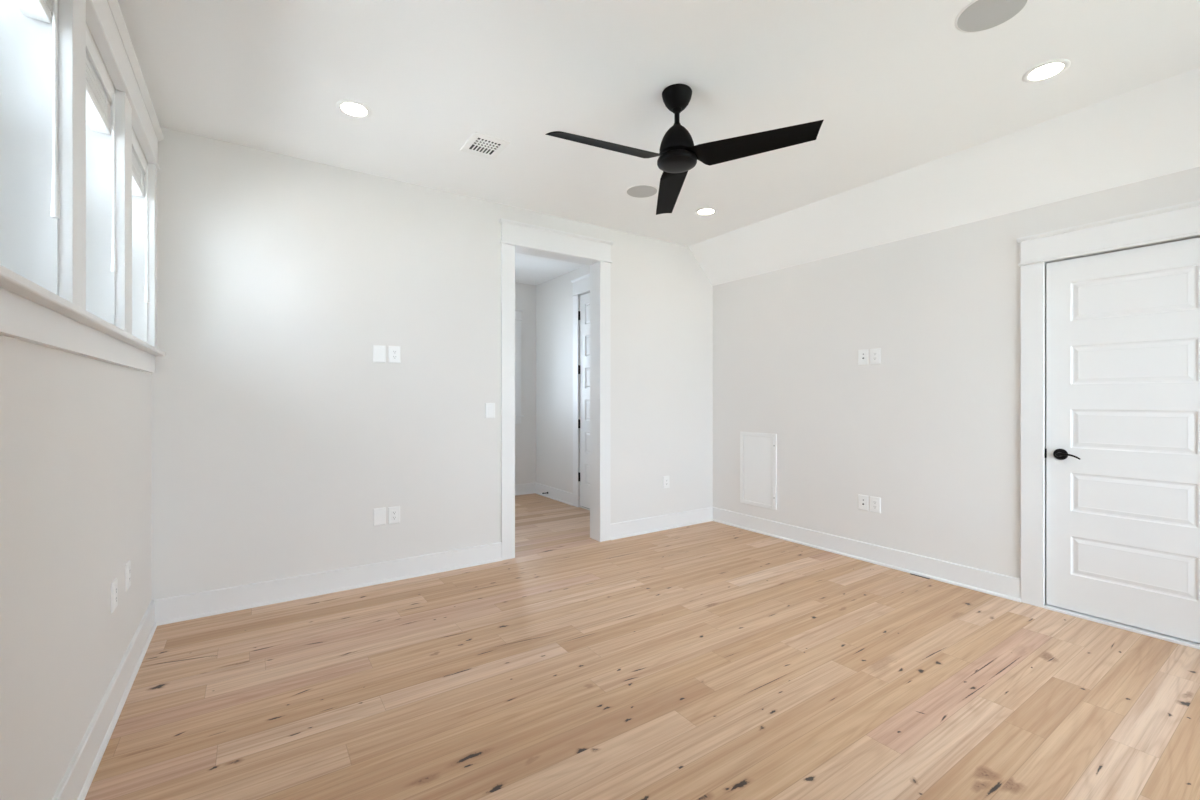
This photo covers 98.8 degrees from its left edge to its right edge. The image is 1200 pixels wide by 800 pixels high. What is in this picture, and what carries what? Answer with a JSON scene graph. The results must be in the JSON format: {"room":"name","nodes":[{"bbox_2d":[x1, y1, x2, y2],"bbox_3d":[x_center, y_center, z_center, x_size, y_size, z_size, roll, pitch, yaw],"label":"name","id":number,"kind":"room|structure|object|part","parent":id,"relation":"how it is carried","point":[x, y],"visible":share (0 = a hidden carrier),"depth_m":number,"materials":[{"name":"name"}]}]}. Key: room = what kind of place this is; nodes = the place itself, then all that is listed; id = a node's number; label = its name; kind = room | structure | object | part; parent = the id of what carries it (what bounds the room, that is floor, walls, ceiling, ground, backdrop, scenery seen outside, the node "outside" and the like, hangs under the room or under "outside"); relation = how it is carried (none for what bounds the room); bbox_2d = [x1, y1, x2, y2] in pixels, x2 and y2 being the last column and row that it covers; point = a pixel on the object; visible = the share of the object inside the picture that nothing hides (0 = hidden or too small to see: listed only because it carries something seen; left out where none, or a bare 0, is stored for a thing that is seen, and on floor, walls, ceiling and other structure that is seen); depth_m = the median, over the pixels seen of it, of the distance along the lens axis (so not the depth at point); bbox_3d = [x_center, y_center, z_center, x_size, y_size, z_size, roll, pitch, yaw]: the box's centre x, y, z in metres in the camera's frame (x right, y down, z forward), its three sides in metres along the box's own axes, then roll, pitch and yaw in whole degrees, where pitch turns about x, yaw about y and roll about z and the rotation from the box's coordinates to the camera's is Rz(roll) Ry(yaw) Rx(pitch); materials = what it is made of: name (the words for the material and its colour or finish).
{"room":"empty bedroom","nodes":[
{"label":"empty bedroom","id":0,"kind":"room"},
{"bbox_2d":[0,24,150,799],"bbox_3d":[-1.139,-0.163,0.710,0.180,3.200,5.204,0,0,-34],"label":"wall","id":1,"kind":"structure","parent":0,"point":[75,429],"depth_m":1.48,"materials":[{"name":"paint"}]},
{"bbox_2d":[0,0,57,294],"bbox_3d":[-1.443,-0.747,1.161,0.178,0.983,0.607,0,0,-34],"label":"window","id":2,"kind":"structure","parent":1,"relation":"in","point":[28,230],"depth_m":1.42,"materials":[{"name":"glass"}]},
{"bbox_2d":[15,0,59,218],"bbox_3d":[-1.390,-0.863,1.197,0.078,0.726,0.577,0,0,-34],"label":"window blind","id":3,"kind":"object","parent":2,"relation":"attached to","point":[41,10],"visible":1,"depth_m":1.41,"materials":[{"name":"white plastic"}]},
{"bbox_3d":[-1.400,-1.060,1.191,0.055,0.020,0.567,0,0,-34],"label":"rail","id":4,"kind":"part","parent":3,"relation":"part of","materials":[{"name":"white plastic"}]},
{"bbox_2d":[0,0,164,372],"bbox_3d":[-1.800,-0.785,1.805,0.172,1.291,2.335,0,0,-34],"label":"trim","id":5,"kind":"structure","parent":1,"relation":"attached to","point":[29,312],"depth_m":1.57,"materials":[{"name":"paint"}]},
{"bbox_3d":[-1.563,-0.749,1.523,0.030,0.987,0.140,0,0,-34],"label":"casing","id":6,"kind":"part","parent":5,"relation":"part of","materials":[{"name":"paint"}]},
{"bbox_3d":[-1.800,-0.244,1.805,0.172,0.023,2.335,0,0,-34],"label":"sill","id":7,"kind":"part","parent":5,"relation":"part of","materials":[{"name":"paint"}]},
{"bbox_3d":[-1.974,-0.749,2.131,0.030,0.987,0.147,0,0,-34],"label":"casing","id":8,"kind":"part","parent":5,"relation":"part of","materials":[{"name":"paint"}]},
{"bbox_3d":[-2.386,-0.749,2.740,0.030,0.987,0.080,0,0,-34],"label":"casing","id":9,"kind":"part","parent":5,"relation":"part of","materials":[{"name":"paint"}]},
{"bbox_2d":[86,26,114,325],"bbox_3d":[-1.855,-0.747,1.770,0.178,0.983,0.596,0,0,-34],"label":"window","id":10,"kind":"structure","parent":1,"relation":"in","point":[100,281],"depth_m":2.03,"materials":[{"name":"glass"}]},
{"bbox_2d":[86,30,116,271],"bbox_3d":[-1.802,-0.863,1.806,0.078,0.726,0.566,0,0,-34],"label":"window blind","id":11,"kind":"object","parent":10,"relation":"attached to","point":[99,90],"visible":0.56,"depth_m":1.93,"materials":[{"name":"white plastic"}]},
{"bbox_3d":[-1.812,-1.060,1.800,0.055,0.020,0.556,0,0,-34],"label":"rail","id":12,"kind":"part","parent":11,"relation":"part of","materials":[{"name":"white plastic"}]},
{"bbox_2d":[52,600,156,799],"bbox_3d":[-1.053,1.169,0.768,0.027,0.137,4.950,0,0,-34],"label":"baseboard","id":13,"kind":"structure","parent":1,"relation":"attached to","point":[75,784],"depth_m":1.86,"materials":[{"name":"paint"}]},
{"bbox_3d":[-1.047,1.228,0.772,0.012,0.018,4.950,0,0,-34],"label":"shoe moulding","id":14,"kind":"part","parent":13,"relation":"part of","materials":[{"name":"paint"}]},
{"bbox_2d":[111,578,117,612],"bbox_3d":[-1.924,0.777,2.038,0.010,0.116,0.078,0,0,-34],"label":"wall outlet","id":15,"kind":"object","parent":1,"relation":"attached to","point":[114,585],"visible":1,"depth_m":2.02,"materials":[{"name":"white plastic"}]},
{"bbox_2d":[115,585,116,603],"bbox_3d":[-1.921,0.777,2.040,0.002,0.067,0.034,0,0,-34],"label":"receptacle","id":16,"kind":"object","parent":15,"relation":"attached to","point":[115,585],"depth_m":2.04,"materials":[{"name":"white plastic"}]},
{"bbox_2d":[125,560,130,590],"bbox_3d":[-2.077,0.777,2.264,0.010,0.116,0.078,0,0,-34],"label":"wall outlet","id":17,"kind":"object","parent":1,"relation":"attached to","point":[128,564],"visible":1,"depth_m":2.25,"materials":[{"name":"white plastic"}]},
{"bbox_2d":[129,567,130,582],"bbox_3d":[-2.074,0.777,2.266,0.002,0.067,0.034,0,0,-34],"label":"receptacle","id":18,"kind":"object","parent":17,"relation":"attached to","point":[129,567],"depth_m":2.27,"materials":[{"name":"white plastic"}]},
{"bbox_2d":[132,130,146,342],"bbox_3d":[-2.277,-0.747,2.393,0.178,0.983,0.628,0,0,-34],"label":"window","id":19,"kind":"structure","parent":1,"relation":"in","point":[139,306],"depth_m":2.68,"materials":[{"name":"glass"}]},
{"bbox_2d":[132,133,148,302],"bbox_3d":[-2.225,-0.863,2.430,0.078,0.726,0.598,0,0,-34],"label":"window blind","id":20,"kind":"object","parent":19,"relation":"attached to","point":[139,166],"visible":0.48,"depth_m":2.60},
{"bbox_3d":[-2.235,-1.060,2.423,0.055,0.020,0.588,0,0,-34],"label":"rail","id":21,"kind":"part","parent":20,"relation":"part of","materials":[{"name":"white plastic"}]},
{"bbox_2d":[151,127,712,599],"bbox_3d":[-0.686,-0.032,4.082,4.351,2.937,0.127,0,0,-34],"label":"wall","id":22,"kind":"structure","parent":0,"point":[278,435],"depth_m":3.35,"materials":[{"name":"paint"}]},
{"bbox_2d":[151,542,501,625],"bbox_3d":[-1.599,1.169,3.371,2.041,0.137,0.027,0,0,-34],"label":"baseboard","id":23,"kind":"structure","parent":22,"relation":"attached to","point":[174,609],"depth_m":3.23,"materials":[{"name":"paint"}]},
{"bbox_2d":[373,345,385,362],"bbox_3d":[-1.483,-0.303,3.461,0.078,0.116,0.009,0,0,-34],"label":"blank cover plate","id":24,"kind":"object","parent":22,"relation":"attached to","point":[379,351],"visible":1,"depth_m":3.46,"materials":[{"name":"white plastic"}]},
{"bbox_2d":[373,507,385,525],"bbox_3d":[-1.484,0.792,3.460,0.078,0.116,0.009,0,0,-34],"label":"blank cover plate","id":25,"kind":"object","parent":22,"relation":"attached to","point":[379,514],"visible":1,"depth_m":3.46,"materials":[{"name":"white plastic"}]},
{"bbox_2d":[388,506,399,523],"bbox_3d":[-1.406,0.794,3.512,0.078,0.116,0.010,0,0,-34],"label":"wall outlet","id":26,"kind":"object","parent":22,"relation":"attached to","point":[393,512],"visible":1,"depth_m":3.51,"materials":[{"name":"white plastic"}]},
{"bbox_2d":[392,510,396,519],"bbox_3d":[-1.404,0.794,3.510,0.034,0.067,0.002,0,0,-34],"label":"receptacle","id":27,"kind":"object","parent":26,"relation":"attached to","point":[394,512],"depth_m":3.51,"materials":[{"name":"white plastic"}]},
{"bbox_2d":[388,346,400,362],"bbox_3d":[-1.404,-0.304,3.514,0.078,0.116,0.010,0,0,-34],"label":"wall outlet","id":28,"kind":"object","parent":22,"relation":"attached to","point":[394,352],"visible":1,"depth_m":3.51,"materials":[{"name":"white plastic"}]},
{"bbox_2d":[392,349,396,358],"bbox_3d":[-1.402,-0.304,3.511,0.034,0.067,0.002,0,0,-34],"label":"receptacle","id":29,"kind":"object","parent":28,"relation":"attached to","point":[394,351],"depth_m":3.51,"materials":[{"name":"white plastic"}]},
{"bbox_2d":[485,403,494,417],"bbox_3d":[-0.832,0.088,3.899,0.078,0.116,0.012,0,0,-34],"label":"light switch","id":30,"kind":"object","parent":22,"relation":"attached to","point":[489,407],"visible":1,"depth_m":3.90,"materials":[{"name":"white plastic"}]},
{"bbox_2d":[499,218,612,559],"bbox_3d":[-0.364,-0.070,4.275,1.049,2.613,0.171,0,0,-34],"label":"trim","id":31,"kind":"structure","parent":22,"relation":"attached to","point":[516,236],"depth_m":4.31,"materials":[{"name":"paint"}]},
{"bbox_3d":[-0.712,0.022,3.977,0.110,2.430,0.019,0,0,-34],"label":"casing","id":32,"kind":"part","parent":31,"relation":"part of","materials":[{"name":"paint"}]},
{"bbox_3d":[0.042,0.022,4.487,0.110,2.430,0.019,0,0,-34],"label":"casing","id":33,"kind":"part","parent":31,"relation":"part of","materials":[{"name":"paint"}]},
{"bbox_2d":[611,507,712,539],"bbox_3d":[0.624,1.169,4.877,1.290,0.137,0.027,0,0,-34],"label":"baseboard","id":34,"kind":"structure","parent":22,"relation":"attached to","point":[630,528],"depth_m":4.83,"materials":[{"name":"paint"}]},
{"bbox_3d":[0.628,1.228,4.870,1.290,0.018,0.012,0,0,-34],"label":"shoe moulding","id":35,"kind":"part","parent":34,"relation":"part of","materials":[{"name":"paint"}]},
{"bbox_2d":[663,476,668,488],"bbox_3d":[0.633,0.791,4.893,0.078,0.116,0.010,0,0,-34],"label":"wall outlet","id":36,"kind":"object","parent":22,"relation":"attached to","point":[665,478],"visible":1,"depth_m":4.88,"materials":[{"name":"white plastic"}]},
{"bbox_2d":[515,282,535,483],"bbox_3d":[-1.835,-0.032,6.185,2.307,2.937,0.127,0,0,-34],"label":"wall","id":37,"kind":"structure","parent":0,"point":[525,294],"depth_m":6.71,"materials":[{"name":"paint"}]},
{"bbox_2d":[515,309,523,423],"bbox_3d":[-1.361,-0.417,6.429,0.855,1.468,0.100,0,0,-34],"label":"trim","id":38,"kind":"structure","parent":37,"relation":"attached to","point":[518,319],"depth_m":6.61,"materials":[{"name":"paint"}]},
{"bbox_3d":[-1.060,-0.403,6.621,0.090,1.220,0.019,0,0,-34],"label":"casing","id":39,"kind":"part","parent":38,"relation":"part of","materials":[{"name":"paint"}]},
{"bbox_2d":[515,482,535,495],"bbox_3d":[-1.792,1.169,6.121,2.307,0.137,0.027,0,0,-34],"label":"baseboard","id":40,"kind":"structure","parent":37,"relation":"attached to","point":[527,488],"depth_m":6.68,"materials":[{"name":"paint"}]},
{"bbox_3d":[-1.787,1.228,6.115,2.307,0.018,0.012,0,0,-34],"label":"shoe moulding","id":41,"kind":"part","parent":40,"relation":"part of","materials":[{"name":"paint"}]},
{"bbox_2d":[515,253,584,284],"bbox_3d":[-1.205,-1.631,5.248,2.554,0.263,2.385,0,0,-34],"label":"ceiling","id":42,"kind":"structure","parent":0,"point":[529,269],"depth_m":5.91,"materials":[{"name":"paint"}]},
{"bbox_2d":[536,265,589,509],"bbox_3d":[-0.197,-0.032,5.930,0.120,2.937,2.385,0,0,-34],"label":"wall","id":43,"kind":"structure","parent":0,"point":[554,300],"depth_m":6.37,"materials":[{"name":"paint"}]},
{"bbox_2d":[535,483,572,505],"bbox_3d":[-0.583,1.169,6.370,0.027,0.137,0.970,0,0,-34],"label":"baseboard","id":44,"kind":"structure","parent":43,"relation":"attached to","point":[563,496],"depth_m":6.31,"materials":[{"name":"paint"}]},
{"bbox_3d":[-0.589,1.228,6.366,0.012,0.018,0.970,0,0,-34],"label":"shoe moulding","id":45,"kind":"part","parent":44,"relation":"part of","materials":[{"name":"paint"}]},
{"bbox_2d":[570,273,589,506],"bbox_3d":[-0.047,-0.070,5.564,0.043,2.613,0.993,0,0,-34],"label":"trim","id":46,"kind":"structure","parent":43,"relation":"attached to","point":[581,285],"depth_m":5.90,"materials":[{"name":"paint"}]},
{"bbox_3d":[-0.277,0.022,5.925,0.019,2.430,0.110,0,0,-34],"label":"casing","id":47,"kind":"part","parent":46,"relation":"part of","materials":[{"name":"paint"}]},
{"bbox_2d":[578,293,589,508],"bbox_3d":[-0.005,0.022,5.599,0.094,2.430,0.755,0,0,-34],"label":"door","id":48,"kind":"structure","parent":43,"relation":"in","point":[584,313],"depth_m":5.80,"materials":[{"name":"paint"}]},
{"bbox_2d":[85,493,1199,799],"bbox_3d":[0.068,1.236,2.968,4.351,0.001,7.335,0,0,-34],"label":"floor","id":49,"kind":"structure","parent":0,"point":[712,660],"depth_m":2.16,"materials":[{"name":"brown wood"}]},
{"bbox_2d":[118,0,1199,285],"bbox_3d":[0.787,-1.458,2.014,4.471,0.609,5.204,0,0,-34],"label":"ceiling","id":50,"kind":"structure","parent":0,"point":[929,125],"depth_m":2.55,"materials":[{"name":"paint"}]},
{"bbox_2d":[336,100,371,117],"bbox_3d":[-1.272,-1.498,2.660,0.170,0.005,0.170,0,0,-34],"label":"recessed light","id":51,"kind":"object","parent":50,"relation":"in","point":[351,108],"visible":1,"depth_m":2.65,"materials":[{"name":"white plastic"}]},
{"bbox_2d":[460,132,509,159],"bbox_3d":[-0.683,-1.497,3.047,0.216,0.006,0.256,0,0,-34],"label":"ceiling vent","id":52,"kind":"object","parent":50,"relation":"in","point":[479,144],"visible":1,"depth_m":3.04,"materials":[{"name":"white metal"}]},
{"bbox_2d":[626,184,657,197],"bbox_3d":[0.302,-1.496,3.709,0.233,0.007,0.233,0,0,-34],"label":"ceiling speaker","id":53,"kind":"object","parent":50,"relation":"attached to","point":[642,190],"visible":1,"depth_m":3.70},
{"bbox_2d":[545,84,823,214],"bbox_3d":[0.307,-1.312,2.411,1.097,0.375,1.173,0,0,-34],"label":"ceiling fan","id":54,"kind":"object","parent":50,"relation":"hanging from","point":[678,154],"visible":1,"depth_m":2.43,"materials":[{"name":"black metal"}]},
{"bbox_3d":[0.054,-1.160,2.341,0.612,0.071,0.144,0,0,-29],"label":"blade","id":55,"kind":"part","parent":54,"relation":"part of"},
{"bbox_3d":[0.387,-1.160,2.881,0.144,0.071,0.612,0,0,1],"label":"blade","id":56,"kind":"part","parent":54,"relation":"part of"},
{"bbox_3d":[0.688,-1.160,2.323,0.612,0.071,0.144,0,0,31],"label":"blade","id":57,"kind":"part","parent":54,"relation":"part of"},
{"bbox_2d":[695,208,716,215],"bbox_3d":[0.847,-1.498,4.112,0.170,0.005,0.170,0,0,-34],"label":"recessed light","id":58,"kind":"object","parent":50,"relation":"in","point":[703,211],"visible":1,"depth_m":4.10,"materials":[{"name":"white plastic"}]},
{"bbox_2d":[955,0,1029,32],"bbox_3d":[1.512,-1.496,1.986,0.233,0.007,0.233,0,0,-34],"label":"ceiling speaker","id":59,"kind":"object","parent":50,"relation":"attached to","point":[978,15],"visible":1,"depth_m":2.00},
{"bbox_2d":[1022,59,1070,82],"bbox_3d":[2.039,-1.498,2.351,0.170,0.005,0.170,0,0,-34],"label":"recessed light","id":60,"kind":"object","parent":50,"relation":"in","point":[1047,70],"visible":1,"depth_m":2.34,"materials":[{"name":"white plastic"}]},
{"bbox_2d":[713,167,1199,604],"bbox_3d":[2.588,0.141,3.234,0.120,2.591,5.204,0,0,-34],"label":"wall","id":61,"kind":"structure","parent":0,"point":[931,430],"depth_m":3.74,"materials":[{"name":"paint"}]},
{"bbox_2d":[740,432,776,509],"bbox_3d":[1.466,0.654,4.772,0.014,0.682,0.409,0,0,-34],"label":"access panel","id":62,"kind":"object","parent":61,"relation":"attached to","point":[758,455],"visible":1,"depth_m":4.76,"materials":[{"name":"white plastic"}]},
{"bbox_3d":[1.466,0.654,4.776,0.008,0.608,0.329,0,0,-34],"label":"door panel","id":63,"kind":"part","parent":62,"relation":"part of","materials":[{"name":"white plastic"}]},
{"bbox_2d":[858,349,867,364],"bbox_3d":[2.021,-0.323,3.951,0.015,0.116,0.078,0,0,-34],"label":"cable plate","id":64,"kind":"object","parent":61,"relation":"attached to","point":[862,354],"visible":1,"depth_m":3.95,"materials":[{"name":"white plastic"}]},
{"bbox_2d":[858,494,867,510],"bbox_3d":[2.021,0.797,3.951,0.015,0.116,0.078,0,0,-34],"label":"cable plate","id":65,"kind":"object","parent":61,"relation":"attached to","point":[862,499],"visible":1,"depth_m":3.95,"materials":[{"name":"white plastic"}]},
{"bbox_2d":[713,507,1020,601],"bbox_3d":[1.853,1.169,4.188,0.027,0.137,2.546,0,0,-34],"label":"baseboard","id":66,"kind":"structure","parent":61,"relation":"attached to","point":[1000,585],"depth_m":3.80,"materials":[{"name":"paint"}]},
{"bbox_2d":[870,348,880,363],"bbox_3d":[2.075,-0.323,3.875,0.010,0.116,0.078,0,0,-34],"label":"wall outlet","id":67,"kind":"object","parent":61,"relation":"attached to","point":[875,354],"visible":1,"depth_m":3.87,"materials":[{"name":"white plastic"}]},
{"bbox_2d":[873,352,876,360],"bbox_3d":[2.072,-0.323,3.873,0.002,0.067,0.034,0,0,-34],"label":"receptacle","id":68,"kind":"object","parent":67,"relation":"attached to","point":[874,353],"depth_m":3.87,"materials":[{"name":"white plastic"}]},
{"bbox_2d":[870,496,880,512],"bbox_3d":[2.075,0.797,3.875,0.010,0.116,0.078,0,0,-34],"label":"wall outlet","id":69,"kind":"object","parent":61,"relation":"attached to","point":[875,502],"visible":1,"depth_m":3.87,"materials":[{"name":"white plastic"}]},
{"bbox_2d":[873,500,876,508],"bbox_3d":[2.072,0.797,3.873,0.002,0.067,0.034,0,0,-34],"label":"receptacle","id":70,"kind":"object","parent":69,"relation":"attached to","point":[874,501],"depth_m":3.87,"materials":[{"name":"white plastic"}]},
{"bbox_2d":[1017,200,1199,607],"bbox_3d":[2.821,0.130,2.744,0.043,2.215,0.958,0,0,-34],"label":"trim","id":71,"kind":"structure","parent":61,"relation":"attached to","point":[1180,221],"depth_m":3.06,"materials":[{"name":"paint"}]},
{"bbox_3d":[2.601,0.213,3.090,0.019,2.047,0.110,0,0,-34],"label":"casing","id":72,"kind":"part","parent":71,"relation":"part of","materials":[{"name":"paint"}]},
{"bbox_2d":[1044,237,1199,649],"bbox_3d":[2.845,0.213,2.762,0.122,2.047,0.713,0,0,-34],"label":"door","id":73,"kind":"structure","parent":61,"relation":"in","point":[1122,450],"depth_m":2.78,"materials":[{"name":"paint"}]},
{"bbox_3d":[2.670,0.326,2.929,0.018,0.032,0.103,0,0,-34],"label":"lever","id":74,"kind":"part","parent":73,"relation":"part of","materials":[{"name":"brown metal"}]}
]}

